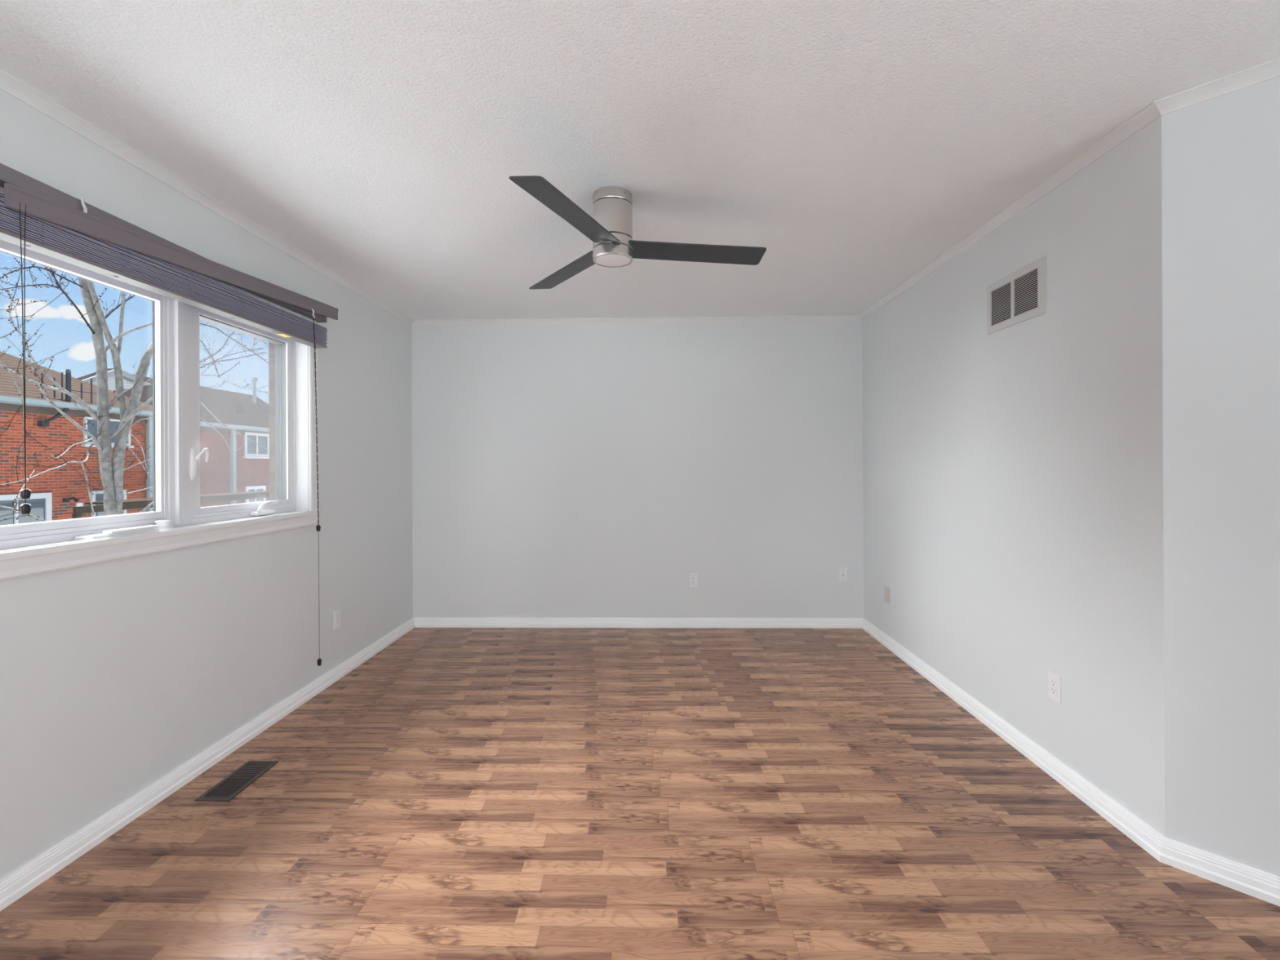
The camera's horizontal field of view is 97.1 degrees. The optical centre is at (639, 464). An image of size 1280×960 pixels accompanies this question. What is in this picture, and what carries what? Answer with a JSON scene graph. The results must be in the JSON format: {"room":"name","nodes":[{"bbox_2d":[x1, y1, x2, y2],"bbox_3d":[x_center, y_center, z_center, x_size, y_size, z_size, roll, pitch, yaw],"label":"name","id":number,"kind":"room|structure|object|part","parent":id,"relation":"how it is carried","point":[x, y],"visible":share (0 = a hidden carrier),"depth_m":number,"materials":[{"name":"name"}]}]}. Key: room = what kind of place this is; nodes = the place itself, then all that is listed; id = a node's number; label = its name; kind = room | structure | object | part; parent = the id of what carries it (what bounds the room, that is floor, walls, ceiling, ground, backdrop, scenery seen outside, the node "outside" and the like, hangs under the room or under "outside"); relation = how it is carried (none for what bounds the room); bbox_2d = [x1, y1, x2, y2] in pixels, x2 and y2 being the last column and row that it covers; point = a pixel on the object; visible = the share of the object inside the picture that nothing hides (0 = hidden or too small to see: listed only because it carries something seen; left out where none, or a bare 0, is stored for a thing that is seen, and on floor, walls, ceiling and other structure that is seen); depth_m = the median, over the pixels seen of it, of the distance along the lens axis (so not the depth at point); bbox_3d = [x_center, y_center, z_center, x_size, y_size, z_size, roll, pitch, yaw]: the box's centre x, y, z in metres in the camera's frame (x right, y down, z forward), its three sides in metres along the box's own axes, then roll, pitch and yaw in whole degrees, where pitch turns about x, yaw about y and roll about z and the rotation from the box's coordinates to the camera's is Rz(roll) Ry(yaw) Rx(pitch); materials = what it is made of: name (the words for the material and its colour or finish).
{"room":"empty bedroom","nodes":[
{"label":"empty bedroom","id":0,"kind":"room"},
{"bbox_2d":[0,88,413,879],"bbox_3d":[-1.947,0.074,1.479,0.118,2.440,6.369,0,0,1],"label":"wall","id":1,"kind":"structure","parent":0,"point":[115,675],"depth_m":2.34,"materials":[{"name":"white paint"}]},
{"bbox_2d":[0,186,318,581],"bbox_3d":[-1.933,-0.241,2.334,0.164,1.170,1.800,0,0,1],"label":"window","id":2,"kind":"structure","parent":1,"relation":"in","point":[177,521],"depth_m":2.36,"materials":[{"name":"white paint"}]},
{"bbox_3d":[-1.978,-0.241,1.939,0.034,0.950,0.792,0,0,1],"label":"sash","id":3,"kind":"part","parent":2,"relation":"part of","materials":[{"name":"white plastic"}]},
{"bbox_3d":[-1.884,0.240,2.096,0.035,0.012,0.195,0,0,1],"label":"crank handle","id":4,"kind":"part","parent":2,"relation":"part of","materials":[{"name":"white plastic"}]},
{"bbox_3d":[-1.961,-0.241,2.335,0.066,1.010,1.640,0,0,1],"label":"frame","id":5,"kind":"part","parent":2,"relation":"part of","materials":[{"name":"white plastic"}]},
{"bbox_3d":[-1.908,0.267,2.334,0.120,0.024,1.664,0,0,1],"label":"sill","id":6,"kind":"part","parent":2,"relation":"part of","materials":[{"name":"white paint"}]},
{"bbox_3d":[-1.905,0.241,2.257,0.068,0.036,0.068,0,0,1],"label":"crank knob","id":7,"kind":"part","parent":2,"relation":"part of","materials":[{"name":"white plastic"}]},
{"bbox_2d":[0,163,338,666],"bbox_3d":[-1.815,0.095,2.323,0.108,2.003,1.930,0,0,1],"label":"window blind","id":8,"kind":"object","parent":2,"relation":"attached to","point":[35,215],"visible":1,"depth_m":2.01,"materials":[{"name":"grey"}]},
{"bbox_3d":[-1.792,-0.358,1.639,0.002,0.858,0.014,0,0,1],"label":"lift cord","id":9,"kind":"part","parent":8,"relation":"part of","materials":[{"name":"black fabric"}]},
{"bbox_3d":[-1.792,-0.337,1.647,0.003,0.900,0.008,0,0,1],"label":"lift cord","id":10,"kind":"part","parent":8,"relation":"part of","materials":[{"name":"black fabric"}]},
{"bbox_3d":[-1.820,-0.663,2.277,0.066,0.012,1.830,0,0,1],"label":"rail","id":11,"kind":"part","parent":8,"relation":"part of","materials":[{"name":"grey wood"}]},
{"bbox_3d":[-1.759,-0.251,3.065,0.008,1.164,0.043,0,0,1],"label":"lift cord","id":12,"kind":"part","parent":8,"relation":"part of","materials":[{"name":"black fabric"}]},
{"bbox_3d":[-1.753,0.710,3.085,0.002,0.705,0.005,0,0,20],"label":"lift cord","id":13,"kind":"part","parent":8,"relation":"part of","materials":[{"name":"black fabric"}]},
{"bbox_3d":[-1.913,-0.038,2.466,0.035,0.069,0.069,0,0,18],"label":"lock lever","id":14,"kind":"part","parent":2,"relation":"part of","materials":[{"name":"white plastic"}]},
{"bbox_3d":[-1.940,-0.241,2.786,0.016,0.950,0.701,0,0,1],"label":"sash","id":15,"kind":"part","parent":2,"relation":"part of","materials":[{"name":"white plastic"}]},
{"bbox_3d":[-1.976,-0.241,2.787,0.056,0.930,0.681,0,0,1],"label":"exterior frame","id":16,"kind":"part","parent":2,"relation":"part of","materials":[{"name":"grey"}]},
{"bbox_3d":[-1.884,0.212,2.871,0.028,0.052,0.159,0,0,1],"label":"crank handle","id":17,"kind":"part","parent":2,"relation":"part of","materials":[{"name":"white plastic"}]},
{"bbox_2d":[0,68,413,325],"bbox_3d":[-1.876,-1.128,1.478,0.037,0.037,6.069,0,0,1],"label":"trim","id":18,"kind":"structure","parent":1,"relation":"attached to","point":[9,84],"depth_m":2.19,"materials":[{"name":"white paint"}]},
{"bbox_2d":[0,617,414,911],"bbox_3d":[-1.869,1.257,1.478,0.027,0.072,6.069,0,0,1],"label":"baseboard","id":19,"kind":"structure","parent":1,"relation":"attached to","point":[32,874],"depth_m":2.18,"materials":[{"name":"white wood"}]},
{"bbox_2d":[333,608,340,630],"bbox_3d":[-1.836,0.937,3.428,0.008,0.112,0.071,0,0,1],"label":"wall outlet","id":20,"kind":"object","parent":1,"relation":"attached to","point":[336,613],"visible":1,"depth_m":3.42,"materials":[{"name":"white plastic"}]},
{"bbox_2d":[336,613,339,625],"bbox_3d":[-1.834,0.937,3.428,0.003,0.067,0.034,0,0,1],"label":"receptacle","id":21,"kind":"object","parent":20,"relation":"attached to","point":[337,614],"depth_m":3.43,"materials":[{"name":"grey plastic"}]},
{"bbox_2d":[268,342,275,501],"bbox_3d":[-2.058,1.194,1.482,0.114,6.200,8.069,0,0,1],"label":"window frame","id":22,"kind":"structure","parent":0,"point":[272,411],"depth_m":3.17,"materials":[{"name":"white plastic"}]},
{"bbox_2d":[411,320,863,617],"bbox_3d":[-0.033,0.064,4.546,3.570,2.440,0.150,0,0,1],"label":"wall","id":23,"kind":"structure","parent":0,"point":[559,470],"depth_m":4.47,"materials":[{"name":"white paint"}]},
{"bbox_2d":[411,315,862,325],"bbox_3d":[-0.042,-1.137,4.453,3.570,0.037,0.037,0,0,1],"label":"trim","id":24,"kind":"structure","parent":23,"relation":"attached to","point":[806,317],"depth_m":4.45,"materials":[{"name":"white paint"}]},
{"bbox_2d":[413,617,862,628],"bbox_3d":[-0.029,1.248,4.458,3.570,0.072,0.027,0,0,1],"label":"baseboard","id":25,"kind":"structure","parent":23,"relation":"attached to","point":[420,622],"depth_m":4.45,"materials":[{"name":"white wood"}]},
{"bbox_2d":[688,573,697,587],"bbox_3d":[0.420,0.914,4.457,0.071,0.112,0.008,0,0,1],"label":"wall outlet","id":26,"kind":"object","parent":23,"relation":"attached to","point":[693,577],"visible":1,"depth_m":4.46,"materials":[{"name":"white plastic"}]},
{"bbox_2d":[691,576,695,584],"bbox_3d":[0.420,0.914,4.455,0.034,0.067,0.003,0,0,1],"label":"receptacle","id":27,"kind":"object","parent":26,"relation":"attached to","point":[693,578],"depth_m":4.45,"materials":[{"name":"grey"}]},
{"bbox_2d":[838,567,847,582],"bbox_3d":[1.592,0.863,4.425,0.069,0.109,0.018,0,0,1],"label":"plate","id":28,"kind":"object","parent":23,"relation":"attached to","point":[842,572],"visible":1,"depth_m":4.43,"materials":[{"name":"white plastic"}]},
{"bbox_2d":[0,627,1279,959],"bbox_3d":[0.318,1.342,1.428,4.842,0.120,6.369,0,0,1],"label":"floor","id":29,"kind":"structure","parent":0,"point":[456,793],"depth_m":1.97,"materials":[{"name":"brown wood"}]},
{"bbox_2d":[195,760,278,801],"bbox_3d":[-1.640,1.290,2.312,0.133,0.005,0.288,0,0,1],"label":"floor vent","id":30,"kind":"object","parent":29,"relation":"in","point":[229,787],"visible":1,"depth_m":2.29,"materials":[{"name":"brown metal"}]},
{"bbox_2d":[0,0,1279,319],"bbox_3d":[0.305,-1.233,1.428,4.842,0.150,6.369,0,0,1],"label":"ceiling","id":31,"kind":"structure","parent":0,"point":[855,143],"depth_m":1.87,"materials":[{"name":"white paint"}]},
{"bbox_2d":[509,175,766,288],"bbox_3d":[-0.018,-1.016,2.383,1.132,0.280,1.198,0,0,1],"label":"ceiling fan","id":32,"kind":"object","parent":31,"relation":"hanging from","point":[610,228],"visible":1,"depth_m":2.38,"materials":[{"name":"black wood"}]},
{"bbox_3d":[-0.338,-0.926,2.710,0.130,0.039,0.627,0,0,-37],"label":"blade","id":33,"kind":"part","parent":32,"relation":"part of","materials":[{"name":"grey wood"}]},
{"bbox_3d":[-0.249,-0.927,2.099,0.130,0.039,0.627,0,0,23],"label":"blade","id":34,"kind":"part","parent":32,"relation":"part of","materials":[{"name":"grey wood"}]},
{"bbox_3d":[0.235,-0.929,2.481,0.627,0.039,0.130,0,0,-7],"label":"blade","id":35,"kind":"part","parent":32,"relation":"part of","materials":[{"name":"grey wood"}]},
{"bbox_2d":[862,124,1151,826],"bbox_3d":[1.782,0.055,3.227,0.120,2.440,2.707,0,0,1],"label":"wall","id":36,"kind":"structure","parent":0,"point":[1006,471],"depth_m":2.42,"materials":[{"name":"white paint"}]},
{"bbox_2d":[884,585,889,603],"bbox_3d":[1.738,0.915,3.980,0.010,0.109,0.080,0,0,1],"label":"blank wall plate","id":37,"kind":"object","parent":36,"relation":"attached to","point":[886,590],"visible":1,"depth_m":3.96,"materials":[{"name":"grey plastic"}]},
{"bbox_2d":[859,102,1161,320],"bbox_3d":[1.695,-1.146,3.121,0.037,0.037,2.622,0,0,1],"label":"trim","id":38,"kind":"structure","parent":36,"relation":"attached to","point":[1151,113],"depth_m":2.38,"materials":[{"name":"white paint"}]},
{"bbox_2d":[861,617,1164,862],"bbox_3d":[1.712,1.239,3.123,0.027,0.072,2.618,0,0,1],"label":"baseboard","id":39,"kind":"structure","parent":36,"relation":"attached to","point":[1147,837],"depth_m":2.38,"materials":[{"name":"white wood"}]},
{"bbox_2d":[986,255,1047,334],"bbox_3d":[1.699,-0.755,2.563,0.007,0.238,0.412,0,0,1],"label":"air vent","id":40,"kind":"object","parent":36,"relation":"in","point":[1020,295],"visible":1,"depth_m":2.54,"materials":[{"name":"white metal"}]},
{"bbox_2d":[1048,670,1061,704],"bbox_3d":[1.702,0.913,2.320,0.008,0.112,0.071,0,0,1],"label":"wall outlet","id":41,"kind":"object","parent":36,"relation":"attached to","point":[1054,680],"visible":1,"depth_m":2.31,"materials":[{"name":"white plastic"}]},
{"bbox_2d":[1050,677,1057,697],"bbox_3d":[1.700,0.913,2.320,0.003,0.067,0.034,0,0,1],"label":"receptacle","id":42,"kind":"object","parent":41,"relation":"attached to","point":[1053,680],"depth_m":2.32,"materials":[{"name":"grey plastic"}]},
{"bbox_2d":[1147,76,1279,876],"bbox_3d":[2.188,0.053,1.458,0.226,2.440,1.335,0,0,-43],"label":"wall","id":43,"kind":"structure","parent":0,"point":[1214,164],"depth_m":1.74,"materials":[{"name":"white paint"}]},
{"bbox_2d":[1153,57,1279,115],"bbox_3d":[2.106,-1.148,1.357,0.037,0.037,1.291,0,0,-44],"label":"trim","id":44,"kind":"structure","parent":43,"relation":"attached to","point":[1268,70],"depth_m":1.72,"materials":[{"name":"white paint"}]},
{"bbox_2d":[1160,837,1279,906],"bbox_3d":[2.123,1.237,1.359,0.027,0.072,1.287,0,0,-44],"label":"baseboard","id":45,"kind":"structure","parent":43,"relation":"attached to","point":[1255,882],"depth_m":1.72,"materials":[{"name":"white wood"}]},
{"label":"outside","id":46,"kind":"structure","parent":0,"visible":0},
{"bbox_3d":[-42.658,4.547,43.230,92.700,0.300,95.500,0,0,1],"label":"ground","id":47,"kind":"structure","parent":46,"visible":0},
{"bbox_2d":[0,351,153,525],"bbox_3d":[-19.767,-0.162,8.776,10.880,8.889,17.450,0,0,1],"label":"brick house","id":48,"kind":"structure","parent":47,"relation":"on","point":[61,490],"depth_m":14.27,"materials":[{"name":"red brick"}]},
{"bbox_3d":[-14.708,1.627,12.797,0.035,1.600,2.260,0,0,1],"label":"pane","id":49,"kind":"part","parent":48,"relation":"part of","materials":[{"name":"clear glass"}]},
{"bbox_2d":[37,368,95,426],"bbox_3d":[-14.494,-1.664,14.266,0.324,1.461,1.346,0,0,7],"label":"antenna","id":50,"kind":"object","parent":48,"relation":"attached to","point":[68,372],"visible":0.73,"depth_m":14.17,"materials":[{"name":"black metal"}]},
{"bbox_2d":[62,497,83,506],"bbox_3d":[-14.508,0.980,14.480,0.325,0.313,0.253,0,0,1],"label":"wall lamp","id":51,"kind":"object","parent":48,"relation":"attached to","point":[67,501],"depth_m":14.47,"materials":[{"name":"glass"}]},
{"bbox_3d":[-14.658,-0.903,15.537,0.035,0.600,1.180,0,0,1],"label":"pane","id":52,"kind":"part","parent":48,"relation":"part of","materials":[{"name":"clear glass"}]},
{"bbox_3d":[-14.647,1.257,15.567,0.035,0.940,0.820,0,0,1],"label":"pane","id":53,"kind":"part","parent":48,"relation":"part of","materials":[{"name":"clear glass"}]},
{"bbox_2d":[0,257,268,521],"bbox_3d":[-6.136,0.521,6.640,2.350,7.491,4.299,0,0,-8],"label":"bare tree","id":54,"kind":"object","parent":47,"relation":"on","point":[113,486],"visible":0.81,"depth_m":7.17,"materials":[{"name":"grey plant"}]},
{"bbox_3d":[-6.888,0.525,7.189,0.267,7.491,0.867,0,0,1],"label":"stem","id":55,"kind":"part","parent":54,"relation":"part of","materials":[{"name":"grey plant"}]},
{"bbox_3d":[-6.747,-1.488,7.140,0.084,2.005,0.580,0,0,1],"label":"stem","id":56,"kind":"part","parent":54,"relation":"part of","materials":[{"name":"grey plant"}]},
{"bbox_3d":[-6.598,1.026,7.593,0.709,6.484,0.368,0,0,-41],"label":"stem","id":57,"kind":"part","parent":54,"relation":"part of","materials":[{"name":"grey plant"}]},
{"bbox_2d":[71,490,269,518],"bbox_3d":[-13.593,2.607,17.063,1.020,3.290,7.700,0,0,1],"label":"fence","id":58,"kind":"object","parent":47,"relation":"on","point":[135,503],"visible":0.33,"depth_m":15.76,"materials":[{"name":"black"}]},
{"bbox_3d":[-13.248,2.700,13.304,0.120,3.100,0.120,0,0,1],"label":"post","id":59,"kind":"part","parent":58,"relation":"part of","materials":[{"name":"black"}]},
{"bbox_2d":[76,368,268,406],"bbox_3d":[-29.090,-0.441,33.469,8.320,9.540,18.400,0,0,1],"label":"house","id":60,"kind":"structure","parent":47,"relation":"on","point":[128,379],"depth_m":27.79,"materials":[{"name":"grey"}]},
{"bbox_2d":[112,377,269,507],"bbox_3d":[-17.880,0.258,25.712,7.880,8.030,16.000,0,0,1],"label":"brick house","id":61,"kind":"structure","parent":47,"relation":"on","point":[247,468],"depth_m":20.55,"materials":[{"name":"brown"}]},
{"bbox_3d":[-14.516,1.381,21.310,0.035,0.910,0.810,0,0,1],"label":"pane","id":62,"kind":"part","parent":61,"relation":"part of","materials":[{"name":"clear glass"}]},
{"bbox_3d":[-14.524,-0.749,21.395,0.035,0.690,1.120,0,0,1],"label":"pane","id":63,"kind":"part","parent":61,"relation":"part of","materials":[{"name":"clear glass"}]}
]}

